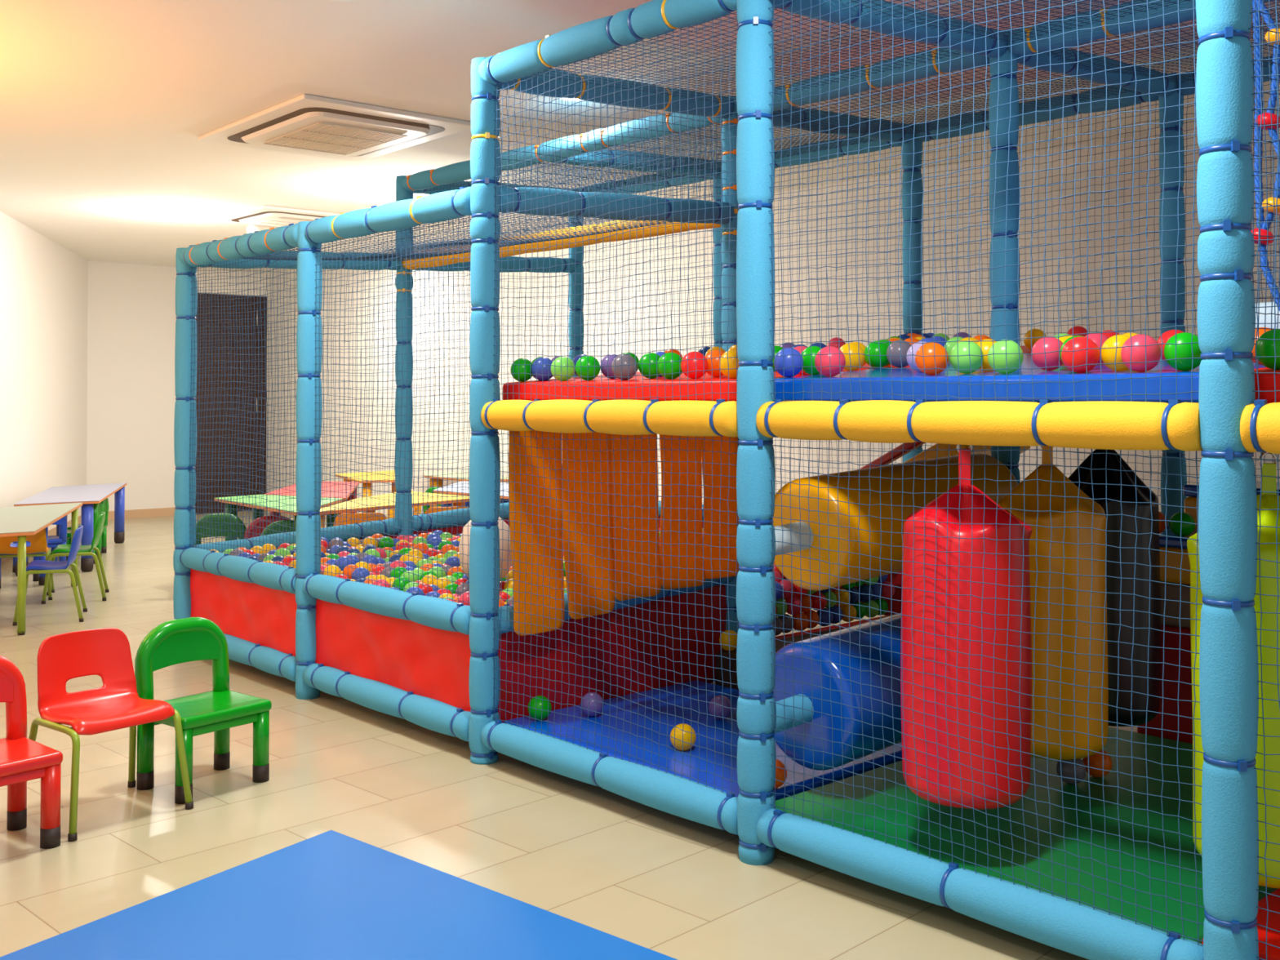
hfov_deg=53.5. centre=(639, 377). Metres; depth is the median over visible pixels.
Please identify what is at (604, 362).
ball
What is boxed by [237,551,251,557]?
ball
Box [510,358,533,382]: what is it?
ball
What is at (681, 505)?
flap
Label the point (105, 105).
ceiling
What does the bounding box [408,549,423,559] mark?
ball
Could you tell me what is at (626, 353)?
ball
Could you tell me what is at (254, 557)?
ball
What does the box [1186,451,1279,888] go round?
bag
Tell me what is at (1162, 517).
ball
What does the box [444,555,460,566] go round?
ball
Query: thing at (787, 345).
ball
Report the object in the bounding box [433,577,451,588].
ball
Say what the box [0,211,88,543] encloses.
wall
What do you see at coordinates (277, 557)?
ball
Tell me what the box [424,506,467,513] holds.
chair
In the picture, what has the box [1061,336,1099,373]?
ball
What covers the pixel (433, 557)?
ball
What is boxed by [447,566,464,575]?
ball
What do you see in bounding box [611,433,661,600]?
flap
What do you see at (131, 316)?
wall
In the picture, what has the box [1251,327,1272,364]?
ball
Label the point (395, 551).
ball
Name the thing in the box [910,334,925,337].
ball
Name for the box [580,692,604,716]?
ball
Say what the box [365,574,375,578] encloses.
ball
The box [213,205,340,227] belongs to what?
air conditioner
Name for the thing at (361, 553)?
ball
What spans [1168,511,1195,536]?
ball
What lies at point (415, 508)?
plastic chair
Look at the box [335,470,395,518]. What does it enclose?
table
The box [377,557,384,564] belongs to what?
ball
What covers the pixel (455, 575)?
ball
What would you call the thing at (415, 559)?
ball
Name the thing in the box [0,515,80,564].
baseboard
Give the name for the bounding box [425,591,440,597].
ball
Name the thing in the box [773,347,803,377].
ball
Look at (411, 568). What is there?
ball
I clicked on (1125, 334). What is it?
ball
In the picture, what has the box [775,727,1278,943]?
floor mat
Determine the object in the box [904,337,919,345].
ball
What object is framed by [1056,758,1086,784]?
ball
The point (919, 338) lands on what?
ball
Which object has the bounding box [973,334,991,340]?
ball
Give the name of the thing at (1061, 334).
ball
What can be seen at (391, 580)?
ball
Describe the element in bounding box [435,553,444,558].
ball
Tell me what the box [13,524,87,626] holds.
chair
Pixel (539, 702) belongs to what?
ball
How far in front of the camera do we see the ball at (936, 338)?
4.30 m
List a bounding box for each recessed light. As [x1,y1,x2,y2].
[326,0,351,1]
[413,193,430,196]
[552,97,586,102]
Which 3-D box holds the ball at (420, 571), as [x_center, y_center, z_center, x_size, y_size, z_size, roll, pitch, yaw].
[-1.019,0.919,5.836,0.085,0.085,0.085,1,-1,-42]
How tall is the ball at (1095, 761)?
0.085 m
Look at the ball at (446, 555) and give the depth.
6.29 m
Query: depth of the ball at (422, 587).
5.38 m
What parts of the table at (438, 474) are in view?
leg, leg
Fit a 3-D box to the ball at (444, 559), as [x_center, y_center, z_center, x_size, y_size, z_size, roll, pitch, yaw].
[-0.968,0.925,6.235,0.085,0.085,0.085,1,-1,-42]
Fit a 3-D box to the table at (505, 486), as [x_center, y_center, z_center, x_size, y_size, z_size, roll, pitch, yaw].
[-1.186,1.138,9.655,0.803,0.600,1.511,0,-1,9]
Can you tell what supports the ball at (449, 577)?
on the ball mass
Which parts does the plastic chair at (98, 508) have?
leg, seat, leg, panel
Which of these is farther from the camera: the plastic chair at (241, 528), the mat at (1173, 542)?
the plastic chair at (241, 528)
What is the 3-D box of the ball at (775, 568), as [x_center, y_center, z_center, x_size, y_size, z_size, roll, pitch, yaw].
[0.626,0.885,5.817,0.085,0.085,0.085,1,-1,-42]
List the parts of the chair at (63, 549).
leg frame, leg frame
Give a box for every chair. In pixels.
[0,526,48,588]
[0,528,54,599]
[0,655,62,848]
[13,515,66,572]
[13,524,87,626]
[28,627,193,841]
[41,511,109,604]
[58,502,102,564]
[66,497,108,555]
[134,617,271,804]
[195,513,246,545]
[244,515,291,538]
[260,520,294,536]
[333,512,386,526]
[386,490,421,519]
[423,486,441,513]
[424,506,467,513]
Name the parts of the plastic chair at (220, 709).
leg, leg, panel, seat, leg, leg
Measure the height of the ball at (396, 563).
0.085 m
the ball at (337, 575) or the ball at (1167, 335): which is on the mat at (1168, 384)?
the ball at (1167, 335)
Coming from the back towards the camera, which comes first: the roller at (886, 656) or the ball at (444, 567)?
the ball at (444, 567)
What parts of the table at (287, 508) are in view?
leg, leg, leg, leg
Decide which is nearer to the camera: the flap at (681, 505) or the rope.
the rope
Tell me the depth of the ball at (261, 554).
6.31 m
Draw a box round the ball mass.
[222,528,894,635]
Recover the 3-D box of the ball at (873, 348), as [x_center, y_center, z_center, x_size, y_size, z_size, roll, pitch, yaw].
[0.745,-0.073,3.990,0.085,0.085,0.085,1,-1,-42]
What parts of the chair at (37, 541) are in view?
leg frame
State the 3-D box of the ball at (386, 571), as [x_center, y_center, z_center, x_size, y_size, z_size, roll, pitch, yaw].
[-1.159,0.918,5.881,0.085,0.085,0.085,1,-1,-42]
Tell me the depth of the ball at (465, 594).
4.93 m
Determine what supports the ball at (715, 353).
on the mat at (637, 392)
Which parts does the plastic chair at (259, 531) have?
panel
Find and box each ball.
[228,548,244,555]
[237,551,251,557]
[246,555,258,560]
[257,553,269,560]
[262,554,275,561]
[266,550,276,555]
[271,555,284,561]
[273,560,286,565]
[274,547,291,556]
[281,556,296,565]
[288,560,296,568]
[320,556,330,563]
[320,564,326,573]
[322,564,342,576]
[325,558,337,564]
[326,553,340,559]
[334,556,352,570]
[336,574,348,578]
[337,551,350,556]
[342,564,358,578]
[346,554,359,564]
[351,567,370,580]
[355,552,367,560]
[355,561,370,572]
[355,577,366,582]
[361,555,378,564]
[363,578,376,584]
[364,548,380,557]
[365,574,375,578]
[368,563,377,572]
[371,565,385,574]
[373,547,386,559]
[373,574,387,580]
[373,578,390,587]
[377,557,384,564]
[381,567,394,577]
[382,562,391,568]
[386,577,396,586]
[388,550,399,557]
[388,553,402,562]
[390,560,406,568]
[390,566,407,577]
[391,576,410,591]
[399,547,412,555]
[399,553,413,561]
[400,570,417,582]
[403,582,417,591]
[404,560,416,568]
[404,566,414,570]
[405,586,424,595]
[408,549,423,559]
[408,555,422,564]
[412,568,424,580]
[416,559,431,568]
[417,583,432,595]
[419,563,434,571]
[419,570,438,580]
[420,574,436,584]
[422,553,429,559]
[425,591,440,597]
[427,555,438,561]
[429,566,445,577]
[429,584,439,591]
[432,560,443,564]
[432,563,441,567]
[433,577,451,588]
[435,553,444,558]
[436,588,452,595]
[437,557,446,564]
[438,593,454,598]
[440,564,452,576]
[443,550,457,559]
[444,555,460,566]
[444,575,457,582]
[444,582,458,593]
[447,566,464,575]
[451,571,464,578]
[454,577,467,585]
[455,583,469,595]
[458,591,470,605]
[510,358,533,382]
[527,695,551,719]
[531,356,553,381]
[551,356,575,381]
[572,354,586,375]
[575,355,599,380]
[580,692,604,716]
[600,354,618,378]
[611,355,637,380]
[622,351,639,370]
[638,352,660,378]
[653,351,666,377]
[657,352,682,379]
[664,348,682,358]
[670,723,696,750]
[680,351,707,378]
[697,346,711,355]
[705,346,725,355]
[705,350,724,377]
[708,695,732,719]
[719,350,739,377]
[719,630,737,651]
[728,345,736,351]
[772,345,782,371]
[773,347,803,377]
[773,563,784,577]
[773,570,782,582]
[773,759,786,788]
[780,342,795,348]
[792,344,808,348]
[793,346,807,373]
[800,346,820,374]
[808,342,826,348]
[814,346,845,377]
[826,337,845,348]
[840,342,864,370]
[851,342,866,366]
[863,341,888,367]
[879,339,892,365]
[886,340,911,367]
[888,338,899,341]
[897,333,910,340]
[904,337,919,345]
[906,341,926,372]
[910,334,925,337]
[915,336,924,340]
[915,342,948,375]
[918,337,938,343]
[920,333,932,337]
[931,336,946,346]
[932,333,949,341]
[943,337,963,361]
[949,340,983,373]
[952,332,971,337]
[958,337,978,343]
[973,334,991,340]
[977,338,996,371]
[987,339,1023,373]
[1023,328,1046,350]
[1031,337,1063,370]
[1053,333,1068,338]
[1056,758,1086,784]
[1058,334,1074,368]
[1059,335,1084,362]
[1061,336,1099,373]
[1066,325,1088,336]
[1082,749,1111,777]
[1084,333,1108,364]
[1101,334,1129,371]
[1102,329,1119,337]
[1120,334,1161,372]
[1122,332,1138,337]
[1156,329,1183,361]
[1158,511,1167,533]
[1164,332,1201,370]
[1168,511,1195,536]
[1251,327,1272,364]
[1254,328,1279,369]
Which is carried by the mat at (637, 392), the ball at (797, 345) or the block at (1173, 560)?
the ball at (797, 345)
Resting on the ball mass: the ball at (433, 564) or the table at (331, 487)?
the ball at (433, 564)
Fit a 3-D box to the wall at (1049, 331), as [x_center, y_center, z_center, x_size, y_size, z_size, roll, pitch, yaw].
[0.519,0.074,9.419,0.100,2.720,14.200,1,-1,-42]
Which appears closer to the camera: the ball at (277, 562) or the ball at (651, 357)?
the ball at (651, 357)
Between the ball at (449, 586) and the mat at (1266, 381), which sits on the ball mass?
the ball at (449, 586)
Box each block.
[715,627,843,689]
[1159,546,1190,584]
[1160,581,1190,628]
[1184,496,1198,528]
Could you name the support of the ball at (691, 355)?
on the mat at (637, 392)
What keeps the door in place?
in the wall at (131, 316)
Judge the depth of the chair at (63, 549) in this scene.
8.07 m
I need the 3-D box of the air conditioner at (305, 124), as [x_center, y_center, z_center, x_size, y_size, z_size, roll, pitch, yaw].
[-1.635,-1.300,6.801,0.980,0.057,1.300,1,-1,-41]
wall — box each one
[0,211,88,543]
[86,261,266,511]
[266,112,1279,517]
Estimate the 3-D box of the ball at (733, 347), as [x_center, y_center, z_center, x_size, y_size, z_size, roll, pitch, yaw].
[0.397,-0.094,5.152,0.085,0.085,0.085,1,-1,-42]
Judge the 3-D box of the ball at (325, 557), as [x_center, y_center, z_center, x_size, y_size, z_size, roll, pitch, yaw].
[-1.530,0.914,6.180,0.085,0.085,0.085,1,-1,-42]
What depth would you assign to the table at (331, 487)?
9.43 m
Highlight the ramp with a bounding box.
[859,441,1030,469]
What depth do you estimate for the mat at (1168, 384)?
3.09 m
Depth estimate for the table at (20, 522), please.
7.42 m
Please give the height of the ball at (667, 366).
0.085 m
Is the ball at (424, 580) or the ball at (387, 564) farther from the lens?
the ball at (387, 564)
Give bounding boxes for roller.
[773,453,1017,591]
[773,613,902,770]
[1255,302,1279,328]
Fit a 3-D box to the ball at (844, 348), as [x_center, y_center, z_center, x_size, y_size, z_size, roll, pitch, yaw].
[0.643,-0.064,3.879,0.085,0.085,0.085,1,-1,-42]
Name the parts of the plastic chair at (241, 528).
panel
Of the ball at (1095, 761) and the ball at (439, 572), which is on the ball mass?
the ball at (439, 572)
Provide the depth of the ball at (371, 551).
6.28 m
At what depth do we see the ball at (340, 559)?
6.03 m
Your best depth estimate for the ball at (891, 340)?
4.31 m
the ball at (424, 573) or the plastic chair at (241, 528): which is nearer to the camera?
the ball at (424, 573)
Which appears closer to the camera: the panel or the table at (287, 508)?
the panel
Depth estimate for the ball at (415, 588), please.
5.30 m
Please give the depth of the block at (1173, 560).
4.40 m
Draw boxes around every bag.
[900,444,1032,808]
[997,444,1108,759]
[1067,448,1161,726]
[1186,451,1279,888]
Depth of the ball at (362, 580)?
5.61 m
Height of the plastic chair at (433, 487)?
0.536 m
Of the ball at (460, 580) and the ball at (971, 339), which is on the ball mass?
the ball at (460, 580)
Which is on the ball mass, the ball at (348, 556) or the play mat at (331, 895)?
the ball at (348, 556)
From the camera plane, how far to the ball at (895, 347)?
3.90 m
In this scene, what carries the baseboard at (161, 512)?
attached to the wall at (131, 316)
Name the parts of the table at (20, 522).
leg, leg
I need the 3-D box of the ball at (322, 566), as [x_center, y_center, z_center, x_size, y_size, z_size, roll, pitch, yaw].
[-1.472,0.911,5.888,0.085,0.085,0.085,1,-1,-42]
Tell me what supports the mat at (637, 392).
on the frame
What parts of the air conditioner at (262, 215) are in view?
panel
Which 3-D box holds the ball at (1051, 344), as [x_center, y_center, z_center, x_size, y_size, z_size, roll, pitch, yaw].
[1.020,-0.060,3.171,0.085,0.085,0.085,1,-1,-42]
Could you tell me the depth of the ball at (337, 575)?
5.60 m
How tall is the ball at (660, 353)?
0.085 m
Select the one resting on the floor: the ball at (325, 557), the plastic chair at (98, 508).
the plastic chair at (98, 508)
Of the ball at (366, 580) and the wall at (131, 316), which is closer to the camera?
the ball at (366, 580)
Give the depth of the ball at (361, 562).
5.91 m
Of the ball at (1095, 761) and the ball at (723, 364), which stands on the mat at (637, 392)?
the ball at (723, 364)
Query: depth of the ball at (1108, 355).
2.92 m
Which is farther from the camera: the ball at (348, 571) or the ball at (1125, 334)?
the ball at (348, 571)
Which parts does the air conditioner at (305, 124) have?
panel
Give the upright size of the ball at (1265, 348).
0.085 m
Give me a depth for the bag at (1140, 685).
3.89 m
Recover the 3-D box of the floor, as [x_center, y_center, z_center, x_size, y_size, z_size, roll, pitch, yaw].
[-3.748,1.426,5.780,14.000,0.100,15.000,1,-1,-42]
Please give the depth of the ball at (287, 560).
6.12 m
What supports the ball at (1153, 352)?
on the mat at (1168, 384)
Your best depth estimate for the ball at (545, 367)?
4.49 m
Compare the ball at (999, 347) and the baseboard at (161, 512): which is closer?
the ball at (999, 347)
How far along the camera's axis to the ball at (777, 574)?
5.71 m
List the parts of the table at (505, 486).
leg, leg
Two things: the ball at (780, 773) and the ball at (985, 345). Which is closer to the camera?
the ball at (985, 345)
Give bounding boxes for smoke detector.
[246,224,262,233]
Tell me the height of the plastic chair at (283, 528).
0.536 m
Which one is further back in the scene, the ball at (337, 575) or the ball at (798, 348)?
the ball at (337, 575)
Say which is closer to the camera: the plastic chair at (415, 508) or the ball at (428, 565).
the ball at (428, 565)
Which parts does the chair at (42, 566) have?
leg frame, leg frame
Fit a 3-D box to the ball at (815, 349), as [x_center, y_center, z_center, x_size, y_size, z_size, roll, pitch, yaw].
[0.508,-0.051,3.716,0.085,0.085,0.085,1,-1,-42]
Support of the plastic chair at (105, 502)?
on the floor
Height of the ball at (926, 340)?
0.085 m
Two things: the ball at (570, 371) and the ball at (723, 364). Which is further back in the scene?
the ball at (570, 371)
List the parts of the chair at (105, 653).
leg frame, leg frame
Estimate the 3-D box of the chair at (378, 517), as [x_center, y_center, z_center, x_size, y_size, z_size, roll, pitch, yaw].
[-1.738,1.119,7.915,0.429,0.584,0.406,0,-1,-12]
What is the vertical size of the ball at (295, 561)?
0.085 m
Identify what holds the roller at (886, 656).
attached to the frame
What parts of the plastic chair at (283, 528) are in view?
panel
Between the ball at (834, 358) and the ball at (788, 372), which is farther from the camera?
the ball at (788, 372)
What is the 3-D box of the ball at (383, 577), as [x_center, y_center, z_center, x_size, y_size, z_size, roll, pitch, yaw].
[-1.154,0.917,5.650,0.085,0.085,0.085,1,-1,-42]
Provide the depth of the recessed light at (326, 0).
4.55 m
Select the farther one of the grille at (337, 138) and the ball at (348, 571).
the grille at (337, 138)
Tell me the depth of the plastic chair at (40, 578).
8.72 m
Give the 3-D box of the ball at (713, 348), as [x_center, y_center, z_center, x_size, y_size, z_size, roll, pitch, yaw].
[0.286,-0.075,4.771,0.085,0.085,0.085,1,-1,-42]
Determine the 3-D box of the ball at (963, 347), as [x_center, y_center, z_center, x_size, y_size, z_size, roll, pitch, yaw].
[0.836,-0.053,3.253,0.085,0.085,0.085,1,-1,-42]
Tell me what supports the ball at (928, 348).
on the mat at (1168, 384)
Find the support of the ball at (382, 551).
on the ball mass
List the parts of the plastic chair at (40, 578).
seat, leg, leg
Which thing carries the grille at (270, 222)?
attached to the air conditioner at (262, 215)
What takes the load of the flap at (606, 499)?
hanging from the frame
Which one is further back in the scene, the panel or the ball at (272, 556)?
the ball at (272, 556)
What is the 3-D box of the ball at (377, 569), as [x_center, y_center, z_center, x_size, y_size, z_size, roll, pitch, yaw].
[-1.216,0.922,5.942,0.085,0.085,0.085,1,-1,-42]
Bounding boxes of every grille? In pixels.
[250,217,308,227]
[263,122,407,155]
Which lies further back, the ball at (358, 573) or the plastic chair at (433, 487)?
the plastic chair at (433, 487)
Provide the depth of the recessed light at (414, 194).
8.94 m
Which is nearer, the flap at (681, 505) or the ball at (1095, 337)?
the ball at (1095, 337)
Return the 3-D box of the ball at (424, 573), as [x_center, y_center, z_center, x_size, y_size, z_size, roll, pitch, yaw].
[-0.959,0.918,5.771,0.085,0.085,0.085,1,-1,-42]
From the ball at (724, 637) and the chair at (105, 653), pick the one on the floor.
the chair at (105, 653)
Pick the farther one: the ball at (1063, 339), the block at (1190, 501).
the block at (1190, 501)
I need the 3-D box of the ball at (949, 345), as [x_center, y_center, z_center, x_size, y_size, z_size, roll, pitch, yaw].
[0.986,-0.085,3.949,0.085,0.085,0.085,1,-1,-42]
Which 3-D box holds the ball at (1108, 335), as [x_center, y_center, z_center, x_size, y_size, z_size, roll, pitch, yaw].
[1.340,-0.094,3.635,0.085,0.085,0.085,1,-1,-42]
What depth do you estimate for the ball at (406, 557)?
6.17 m
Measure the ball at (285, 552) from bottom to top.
0.085 m
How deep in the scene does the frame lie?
4.24 m
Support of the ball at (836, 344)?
on the mat at (637, 392)
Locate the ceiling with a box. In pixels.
[0,0,1279,273]
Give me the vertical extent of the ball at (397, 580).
0.085 m
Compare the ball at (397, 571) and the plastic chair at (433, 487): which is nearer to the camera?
the ball at (397, 571)
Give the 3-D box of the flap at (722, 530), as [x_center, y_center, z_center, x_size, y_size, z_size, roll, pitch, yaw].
[0.335,0.475,5.216,0.216,0.687,0.034,1,-1,-42]
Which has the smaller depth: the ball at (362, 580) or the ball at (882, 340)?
the ball at (882, 340)
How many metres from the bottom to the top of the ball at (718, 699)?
0.085 m
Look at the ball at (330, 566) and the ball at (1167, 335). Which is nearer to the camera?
the ball at (1167, 335)
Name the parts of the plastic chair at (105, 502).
seat, leg, panel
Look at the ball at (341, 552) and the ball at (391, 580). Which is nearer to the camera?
the ball at (391, 580)
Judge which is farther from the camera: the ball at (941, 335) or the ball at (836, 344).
the ball at (836, 344)
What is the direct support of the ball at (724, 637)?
on the block at (725, 663)
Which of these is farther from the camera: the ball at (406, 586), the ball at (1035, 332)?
the ball at (406, 586)
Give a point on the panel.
(1171, 640)
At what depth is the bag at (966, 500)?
3.11 m
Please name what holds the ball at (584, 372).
on the mat at (637, 392)
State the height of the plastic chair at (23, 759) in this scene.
0.536 m
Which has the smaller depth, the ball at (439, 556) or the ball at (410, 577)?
the ball at (410, 577)
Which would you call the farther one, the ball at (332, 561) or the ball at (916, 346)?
the ball at (332, 561)
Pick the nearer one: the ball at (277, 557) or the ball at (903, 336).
the ball at (903, 336)
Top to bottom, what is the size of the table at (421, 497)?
0.600 m
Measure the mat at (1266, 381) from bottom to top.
0.248 m
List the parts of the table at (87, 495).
leg, leg, leg, leg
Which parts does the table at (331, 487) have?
leg, leg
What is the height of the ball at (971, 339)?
0.085 m
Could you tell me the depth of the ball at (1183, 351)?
2.78 m
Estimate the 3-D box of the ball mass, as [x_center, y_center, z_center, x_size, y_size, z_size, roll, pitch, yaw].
[-0.484,0.983,6.310,2.431,0.347,2.528,1,-1,-42]
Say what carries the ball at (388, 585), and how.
on the ball mass
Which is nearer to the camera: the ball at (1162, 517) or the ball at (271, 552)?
the ball at (1162, 517)
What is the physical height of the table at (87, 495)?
0.525 m
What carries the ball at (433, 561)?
on the ball mass
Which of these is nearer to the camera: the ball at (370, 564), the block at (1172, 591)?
the block at (1172, 591)
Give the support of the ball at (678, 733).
on the floor mat at (685, 691)
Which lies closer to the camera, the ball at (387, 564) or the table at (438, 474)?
the ball at (387, 564)
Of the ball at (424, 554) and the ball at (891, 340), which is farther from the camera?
the ball at (424, 554)
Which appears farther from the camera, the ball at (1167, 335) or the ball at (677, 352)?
the ball at (677, 352)
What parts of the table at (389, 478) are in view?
leg, leg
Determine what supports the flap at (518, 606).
hanging from the frame
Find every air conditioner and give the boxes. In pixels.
[197,93,471,161]
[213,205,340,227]
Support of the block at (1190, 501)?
on the block at (1173, 560)
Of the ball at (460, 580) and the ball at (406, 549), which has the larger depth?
the ball at (406, 549)
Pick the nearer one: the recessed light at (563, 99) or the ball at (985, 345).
the ball at (985, 345)
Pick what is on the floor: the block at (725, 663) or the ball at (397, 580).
the block at (725, 663)
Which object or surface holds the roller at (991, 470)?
attached to the frame
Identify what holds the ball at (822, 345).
on the mat at (637, 392)
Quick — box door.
[195,293,266,514]
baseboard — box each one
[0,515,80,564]
[107,506,175,519]
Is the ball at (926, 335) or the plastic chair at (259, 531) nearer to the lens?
the ball at (926, 335)
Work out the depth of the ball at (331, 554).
6.25 m
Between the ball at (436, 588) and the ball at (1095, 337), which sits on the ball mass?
the ball at (436, 588)
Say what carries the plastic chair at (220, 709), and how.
on the floor
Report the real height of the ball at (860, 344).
0.085 m
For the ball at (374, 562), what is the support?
on the ball mass
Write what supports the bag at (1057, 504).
hanging from the frame
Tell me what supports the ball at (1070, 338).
on the mat at (1168, 384)
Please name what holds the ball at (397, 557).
on the ball mass
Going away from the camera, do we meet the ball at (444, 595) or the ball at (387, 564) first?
the ball at (444, 595)
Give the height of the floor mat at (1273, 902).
0.094 m
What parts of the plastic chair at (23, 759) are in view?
panel, leg, seat, leg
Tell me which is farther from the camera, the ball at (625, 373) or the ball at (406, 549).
the ball at (406, 549)
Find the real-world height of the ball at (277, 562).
0.085 m
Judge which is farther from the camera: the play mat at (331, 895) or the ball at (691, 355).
the ball at (691, 355)
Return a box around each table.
[0,502,82,635]
[13,482,126,576]
[215,494,342,541]
[264,481,359,515]
[320,491,469,528]
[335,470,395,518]
[423,470,508,507]
[433,480,508,507]
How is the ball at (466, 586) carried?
on the ball mass
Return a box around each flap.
[508,430,564,635]
[561,431,614,619]
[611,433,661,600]
[659,434,705,589]
[700,435,739,578]
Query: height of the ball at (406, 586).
0.085 m
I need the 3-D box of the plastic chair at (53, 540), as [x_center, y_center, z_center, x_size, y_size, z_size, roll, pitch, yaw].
[-4.430,1.187,9.384,0.316,0.493,0.282,1,-1,-40]
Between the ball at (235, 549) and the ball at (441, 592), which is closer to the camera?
the ball at (441, 592)
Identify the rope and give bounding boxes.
[1250,0,1279,311]
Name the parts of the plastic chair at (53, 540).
leg, seat, leg, panel, leg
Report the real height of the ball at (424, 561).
0.085 m
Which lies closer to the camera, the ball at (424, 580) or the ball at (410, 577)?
the ball at (424, 580)
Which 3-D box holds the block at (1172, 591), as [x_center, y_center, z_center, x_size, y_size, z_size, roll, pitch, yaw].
[2.375,0.789,4.415,0.800,0.149,0.960,1,-1,-42]
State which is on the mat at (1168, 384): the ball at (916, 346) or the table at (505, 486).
the ball at (916, 346)
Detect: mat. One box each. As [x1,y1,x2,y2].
[0,830,677,959]
[502,346,1031,401]
[503,680,902,800]
[773,354,1266,403]
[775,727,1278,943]
[1159,528,1197,548]
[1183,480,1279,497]
[1201,888,1279,959]
[1253,367,1279,404]
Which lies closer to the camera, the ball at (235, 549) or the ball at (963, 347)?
the ball at (963, 347)
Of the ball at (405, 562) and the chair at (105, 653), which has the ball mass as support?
the ball at (405, 562)
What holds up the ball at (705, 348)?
on the mat at (637, 392)
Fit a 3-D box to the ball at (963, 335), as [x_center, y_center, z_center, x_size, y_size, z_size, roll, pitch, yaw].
[1.275,-0.139,5.032,0.085,0.085,0.085,1,-1,-42]
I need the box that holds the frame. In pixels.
[173,0,1279,959]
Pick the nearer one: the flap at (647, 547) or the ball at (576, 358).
the ball at (576, 358)
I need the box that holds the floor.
[0,510,1137,959]

